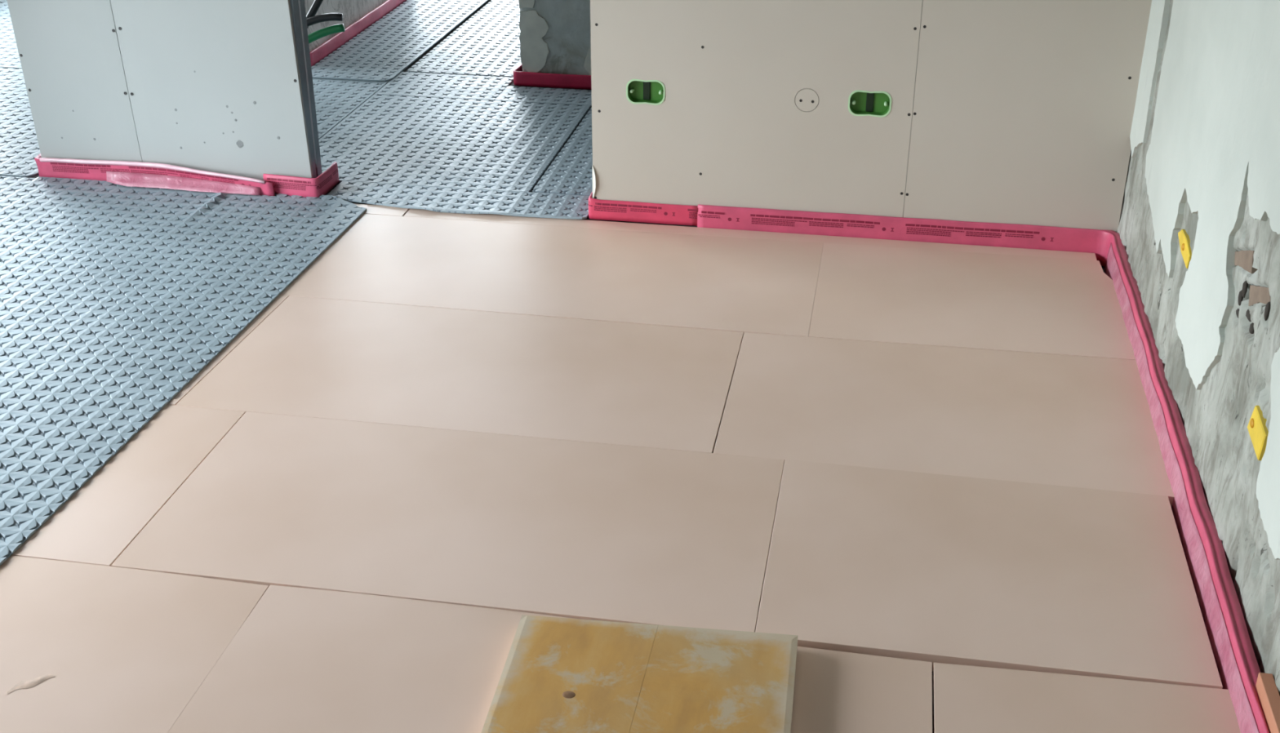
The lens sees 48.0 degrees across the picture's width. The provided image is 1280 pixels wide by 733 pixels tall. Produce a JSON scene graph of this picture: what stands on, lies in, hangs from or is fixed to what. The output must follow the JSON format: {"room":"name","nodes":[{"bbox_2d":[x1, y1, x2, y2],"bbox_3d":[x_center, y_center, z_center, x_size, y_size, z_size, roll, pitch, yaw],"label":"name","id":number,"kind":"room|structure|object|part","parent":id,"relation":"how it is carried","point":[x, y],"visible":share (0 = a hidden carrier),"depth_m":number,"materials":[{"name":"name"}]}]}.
{"room":"building under construction","nodes":[
{"label":"building under construction","id":0,"kind":"room"},
{"bbox_2d":[7,0,322,180],"bbox_3d":[-1.427,-1.726,3.841,0.940,2.580,0.112,5,27,9],"label":"wall","id":1,"kind":"structure","parent":0,"point":[224,86],"depth_m":4.22,"materials":[{"name":"paint"}]},
{"bbox_3d":[-1.701,-1.726,3.840,0.402,2.580,0.012,5,27,9],"label":"plasterboard panel","id":2,"kind":"part","parent":1,"relation":"part of","materials":[{"name":"paper"}]},
{"bbox_2d":[34,153,275,195],"bbox_3d":[-1.478,-0.577,4.330,0.794,0.074,0.065,7,28,14],"label":"strip","id":3,"kind":"object","parent":1,"relation":"attached to","point":[126,173],"visible":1,"depth_m":4.33,"materials":[{"name":"pink plastic"}]},
{"bbox_3d":[-1.288,-1.693,3.776,0.641,2.580,0.012,5,27,9],"label":"plasterboard panel","id":4,"kind":"part","parent":1,"relation":"part of","materials":[{"name":"paint"}]},
{"bbox_2d":[262,161,338,197],"bbox_3d":[-1.022,-0.566,4.331,0.180,0.064,0.159,5,27,9],"label":"strip","id":5,"kind":"object","parent":1,"relation":"attached to","point":[324,183],"visible":1,"depth_m":4.27,"materials":[{"name":"pink plastic"}]},
{"bbox_2d":[304,0,386,52],"bbox_3d":[-1.257,-2.610,5.594,0.172,2.620,1.345,5,27,9],"label":"wall","id":6,"kind":"structure","parent":0,"point":[352,11],"depth_m":5.87,"materials":[{"name":"grey concrete"}]},
{"bbox_2d":[310,0,406,66],"bbox_3d":[-1.171,-1.476,6.135,0.030,0.059,1.350,5,27,9],"label":"strip","id":7,"kind":"object","parent":6,"relation":"attached to","point":[327,47],"visible":0.98,"depth_m":5.96,"materials":[{"name":"pink plastic"}]},
{"bbox_2d":[518,0,591,75],"bbox_3d":[-0.013,-2.329,5.019,0.755,2.600,0.675,5,27,9],"label":"wall","id":8,"kind":"structure","parent":0,"point":[555,37],"depth_m":5.27,"materials":[{"name":"concrete"}]},
{"bbox_2d":[513,63,591,89],"bbox_3d":[-0.062,-1.138,5.479,0.764,0.053,0.440,5,27,9],"label":"strip","id":9,"kind":"object","parent":8,"relation":"attached to","point":[520,77],"visible":0.42,"depth_m":5.32,"materials":[{"name":"plastic"}]},
{"bbox_2d":[0,0,1131,672],"bbox_3d":[-0.875,-0.365,4.232,8.500,0.200,12.400,5,27,9],"label":"floor","id":10,"kind":"structure","parent":0,"point":[488,1],"depth_m":4.94,"materials":[{"name":"plastic"}]},
{"bbox_2d":[0,0,22,69],"bbox_3d":[-2.256,-1.633,6.508,1.880,0.007,2.150,5,27,9],"label":"floor mat","id":11,"kind":"object","parent":10,"relation":"on","point":[9,54],"visible":0.03,"depth_m":5.91,"materials":[{"name":"grey plastic"}]},
{"bbox_2d":[0,67,40,177],"bbox_3d":[-2.622,-0.906,5.066,1.717,0.007,1.138,5,27,9],"label":"floor mat","id":12,"kind":"object","parent":10,"relation":"on","point":[16,120],"visible":0.28,"depth_m":4.86,"materials":[{"name":"grey plastic"}]},
{"bbox_2d":[11,404,245,566],"bbox_3d":[-1.115,0.224,2.878,0.437,0.034,0.588,5,27,9],"label":"board","id":13,"kind":"object","parent":10,"relation":"on","point":[106,514],"visible":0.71,"depth_m":2.81,"materials":[{"name":"beige wood"}]},
{"bbox_2d":[0,555,268,732],"bbox_3d":[-1.288,0.479,2.372,1.193,0.036,0.586,5,27,9],"label":"board","id":14,"kind":"object","parent":10,"relation":"on","point":[85,648],"visible":0.95,"depth_m":2.38,"materials":[{"name":"beige wood"}]},
{"bbox_2d":[0,175,366,565],"bbox_3d":[-2.023,0.040,3.177,2.027,0.022,2.788,5,27,9],"label":"floor mat","id":15,"kind":"object","parent":10,"relation":"on","point":[114,298],"visible":1,"depth_m":3.61,"materials":[{"name":"grey plastic"}]},
{"bbox_2d":[0,78,391,159],"bbox_3d":[-1.551,-0.878,5.016,1.047,0.006,1.120,5,27,9],"label":"floor mat","id":16,"kind":"object","parent":10,"relation":"on","point":[335,100],"visible":0.16,"depth_m":5.20,"materials":[{"name":"grey plastic"}]},
{"bbox_2d":[306,0,323,28],"bbox_3d":[-1.170,-1.131,4.811,0.378,0.466,0.040,-4,27,-8],"label":"conduit","id":17,"kind":"object","parent":16,"relation":"on","point":[316,4],"visible":0.17,"depth_m":4.79,"materials":[{"name":"black plastic"}]},
{"bbox_2d":[307,23,345,44],"bbox_3d":[-1.177,-1.014,4.808,0.393,0.257,0.044,-4,27,-9],"label":"conduit","id":18,"kind":"object","parent":16,"relation":"on","point":[335,28],"visible":0.32,"depth_m":4.78,"materials":[{"name":"green plastic"}]},
{"bbox_2d":[306,13,342,26],"bbox_3d":[-1.175,-1.050,4.805,0.381,0.259,0.039,-3,27,-5],"label":"conduit","id":19,"kind":"object","parent":18,"relation":"on","point":[312,20],"visible":0.37,"depth_m":4.76,"materials":[{"name":"black plastic"}]},
{"bbox_2d":[167,294,288,404],"bbox_3d":[-1.085,-0.044,3.410,0.291,0.034,0.596,5,27,9],"label":"board","id":20,"kind":"object","parent":10,"relation":"on","point":[280,299],"visible":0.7,"depth_m":3.37,"materials":[{"name":"beige wood"}]},
{"bbox_2d":[353,203,409,216],"bbox_3d":[-0.874,-0.451,4.217,0.393,0.034,0.073,5,27,9],"label":"board","id":21,"kind":"object","parent":10,"relation":"on","point":[371,209],"visible":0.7,"depth_m":4.19,"materials":[{"name":"beige wood"}]},
{"bbox_2d":[311,0,488,81],"bbox_3d":[-0.901,-1.635,6.502,0.360,0.007,2.490,5,27,9],"label":"floor mat","id":22,"kind":"object","parent":10,"relation":"on","point":[384,49],"visible":0.99,"depth_m":5.91,"materials":[{"name":"grey plastic"}]},
{"bbox_2d":[374,71,513,101],"bbox_3d":[-0.722,-1.044,5.348,0.448,0.007,0.310,5,27,9],"label":"floor mat","id":23,"kind":"object","parent":10,"relation":"on","point":[441,86],"visible":1,"depth_m":5.34,"materials":[{"name":"grey plastic"}]},
{"bbox_2d":[111,411,784,632],"bbox_3d":[-0.328,0.288,2.754,1.158,0.034,0.587,5,27,9],"label":"board","id":24,"kind":"object","parent":10,"relation":"on","point":[556,527],"visible":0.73,"depth_m":2.71,"materials":[{"name":"beige wood"}]},
{"bbox_2d":[319,93,590,191],"bbox_3d":[-0.652,-0.757,4.779,0.805,0.007,0.914,5,27,9],"label":"floor mat","id":25,"kind":"object","parent":10,"relation":"on","point":[420,140],"visible":0.97,"depth_m":4.75,"materials":[{"name":"grey plastic"}]},
{"bbox_2d":[327,180,589,218],"bbox_3d":[-0.535,-0.493,4.252,0.800,0.009,0.198,5,27,9],"label":"floor mat","id":26,"kind":"object","parent":10,"relation":"on","point":[440,199],"visible":0.98,"depth_m":4.25,"materials":[{"name":"grey plastic"}]},
{"bbox_2d":[176,295,743,453],"bbox_3d":[-0.379,0.013,3.300,1.174,0.034,0.596,5,27,9],"label":"board","id":27,"kind":"object","parent":10,"relation":"on","point":[643,385],"visible":0.83,"depth_m":3.26,"materials":[{"name":"beige wood"}]},
{"bbox_2d":[406,0,521,77],"bbox_3d":[-0.040,-1.597,6.441,1.330,0.007,2.332,5,27,9],"label":"floor mat","id":28,"kind":"object","parent":10,"relation":"on","point":[487,43],"visible":0.25,"depth_m":5.83,"materials":[{"name":"grey plastic"}]},
{"bbox_2d":[494,85,591,106],"bbox_3d":[-0.334,-0.986,5.234,0.355,0.006,0.191,5,27,9],"label":"floor mat","id":29,"kind":"object","parent":10,"relation":"on","point":[511,93],"visible":0.92,"depth_m":5.22,"materials":[{"name":"grey plastic"}]},
{"bbox_2d":[168,585,932,732],"bbox_3d":[-0.136,0.575,2.193,1.145,0.034,0.586,5,27,9],"label":"board","id":30,"kind":"object","parent":10,"relation":"on","point":[303,660],"visible":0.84,"depth_m":2.31,"materials":[{"name":"beige wood"}]},
{"bbox_2d":[481,614,798,732],"bbox_3d":[-0.010,0.565,2.138,0.476,0.026,0.591,5,27,9],"label":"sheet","id":31,"kind":"object","parent":30,"relation":"on","point":[559,675],"visible":1,"depth_m":2.25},
{"bbox_2d":[280,213,823,337],"bbox_3d":[-0.335,-0.255,3.832,1.604,0.034,0.608,5,27,9],"label":"board","id":32,"kind":"object","parent":10,"relation":"on","point":[744,285],"visible":0.78,"depth_m":3.76,"materials":[{"name":"beige wood"}]},
{"bbox_2d":[532,106,592,195],"bbox_3d":[-0.016,-0.753,4.774,0.435,0.007,1.095,5,27,9],"label":"floor mat","id":33,"kind":"object","parent":10,"relation":"on","point":[570,172],"visible":0.23,"depth_m":4.51,"materials":[{"name":"grey plastic"}]},
{"bbox_2d":[404,208,1097,260],"bbox_3d":[0.277,-0.356,4.037,1.938,0.034,0.064,5,27,9],"label":"board","id":34,"kind":"object","parent":10,"relation":"on","point":[424,213],"visible":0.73,"depth_m":4.03,"materials":[{"name":"beige wood"}]},
{"bbox_2d":[713,332,1174,506],"bbox_3d":[0.649,0.098,3.136,0.911,0.034,0.606,5,27,9],"label":"board","id":35,"kind":"object","parent":10,"relation":"on","point":[1056,420],"visible":0.9,"depth_m":3.09,"materials":[{"name":"beige wood"}]},
{"bbox_2d":[808,243,1135,359],"bbox_3d":[0.829,-0.162,3.652,0.760,0.034,0.611,5,27,9],"label":"board","id":36,"kind":"object","parent":10,"relation":"on","point":[1062,306],"visible":0.93,"depth_m":3.61,"materials":[{"name":"beige wood"}]},
{"bbox_2d":[755,459,1222,688],"bbox_3d":[0.610,0.364,2.607,0.746,0.034,0.589,5,27,9],"label":"board","id":37,"kind":"object","parent":10,"relation":"on","point":[907,565],"visible":0.83,"depth_m":2.55,"materials":[{"name":"beige wood"}]},
{"bbox_2d":[932,662,1240,732],"bbox_3d":[0.669,0.641,2.066,0.484,0.034,0.582,4,27,9],"label":"board","id":38,"kind":"object","parent":10,"relation":"on","point":[966,699],"visible":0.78,"depth_m":2.25,"materials":[{"name":"beige wood"}]},
{"bbox_2d":[1255,672,1279,732],"bbox_3d":[0.924,0.579,2.074,0.020,0.105,0.300,5,27,9],"label":"plank","id":39,"kind":"object","parent":10,"relation":"on","point":[1267,690],"visible":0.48,"depth_m":2.13,"materials":[{"name":"orange wood"}]},
{"bbox_2d":[590,0,1151,232],"bbox_3d":[0.587,-1.542,3.484,1.452,2.580,0.108,5,27,9],"label":"wall","id":40,"kind":"structure","parent":0,"point":[1019,112],"depth_m":3.85,"materials":[{"name":"paint"}]},
{"bbox_2d":[588,191,697,226],"bbox_3d":[0.024,-0.484,4.176,0.320,0.063,0.202,5,27,9],"label":"strip","id":41,"kind":"object","parent":40,"relation":"attached to","point":[608,210],"visible":0.78,"depth_m":4.09,"materials":[{"name":"plastic"}]},
{"bbox_2d":[626,79,665,105],"bbox_3d":[0.019,-0.762,3.958,0.108,0.070,0.041,5,27,9],"label":"box","id":42,"kind":"object","parent":40,"relation":"attached to","point":[637,91],"visible":0.97,"depth_m":3.96,"materials":[{"name":"green plastic"}]},
{"bbox_3d":[0.019,-0.763,3.960,0.095,0.058,0.004,5,27,9],"label":"plate","id":43,"kind":"part","parent":42,"relation":"part of","materials":[{"name":"green plastic"}]},
{"bbox_3d":[0.300,-1.546,3.492,0.882,2.580,0.012,5,27,9],"label":"plasterboard panel","id":44,"kind":"part","parent":40,"relation":"part of","materials":[{"name":"paint"}]},
{"bbox_2d":[848,89,891,117],"bbox_3d":[0.619,-0.713,3.865,0.114,0.071,0.041,5,27,9],"label":"box","id":45,"kind":"object","parent":40,"relation":"attached to","point":[860,103],"visible":0.98,"depth_m":3.86,"materials":[{"name":"green plastic"}]},
{"bbox_3d":[0.619,-0.714,3.867,0.101,0.059,0.004,5,27,9],"label":"plate","id":46,"kind":"part","parent":45,"relation":"part of","materials":[{"name":"green plastic"}]},
{"bbox_3d":[1.013,-1.489,3.381,0.573,2.580,0.012,5,27,9],"label":"plasterboard panel","id":47,"kind":"part","parent":40,"relation":"part of","materials":[{"name":"paint"}]},
{"bbox_2d":[1117,0,1279,695],"bbox_3d":[0.850,0.008,0.613,0.211,2.800,6.300,5,27,9],"label":"wall","id":48,"kind":"structure","parent":0,"point":[1204,162],"depth_m":2.67,"materials":[{"name":"white paint"}]},
{"bbox_2d":[697,204,1270,732],"bbox_3d":[0.511,0.195,2.871,1.153,0.100,2.589,5,27,9],"label":"strip","id":49,"kind":"object","parent":48,"relation":"attached to","point":[1238,669],"visible":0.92,"depth_m":3.21,"materials":[{"name":"pink plastic"}]},
{"bbox_2d":[1177,229,1191,268],"bbox_3d":[1.151,-0.254,3.036,0.016,0.046,0.146,5,27,9],"label":"cover","id":50,"kind":"object","parent":48,"relation":"attached to","point":[1184,238],"visible":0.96,"depth_m":3.01,"materials":[{"name":"plastic"}]},
{"bbox_2d":[1247,405,1268,460],"bbox_3d":[1.017,0.107,2.364,0.016,0.061,0.106,5,27,9],"label":"cover","id":51,"kind":"object","parent":48,"relation":"attached to","point":[1258,431],"visible":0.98,"depth_m":2.35,"materials":[{"name":"plastic"}]}
]}

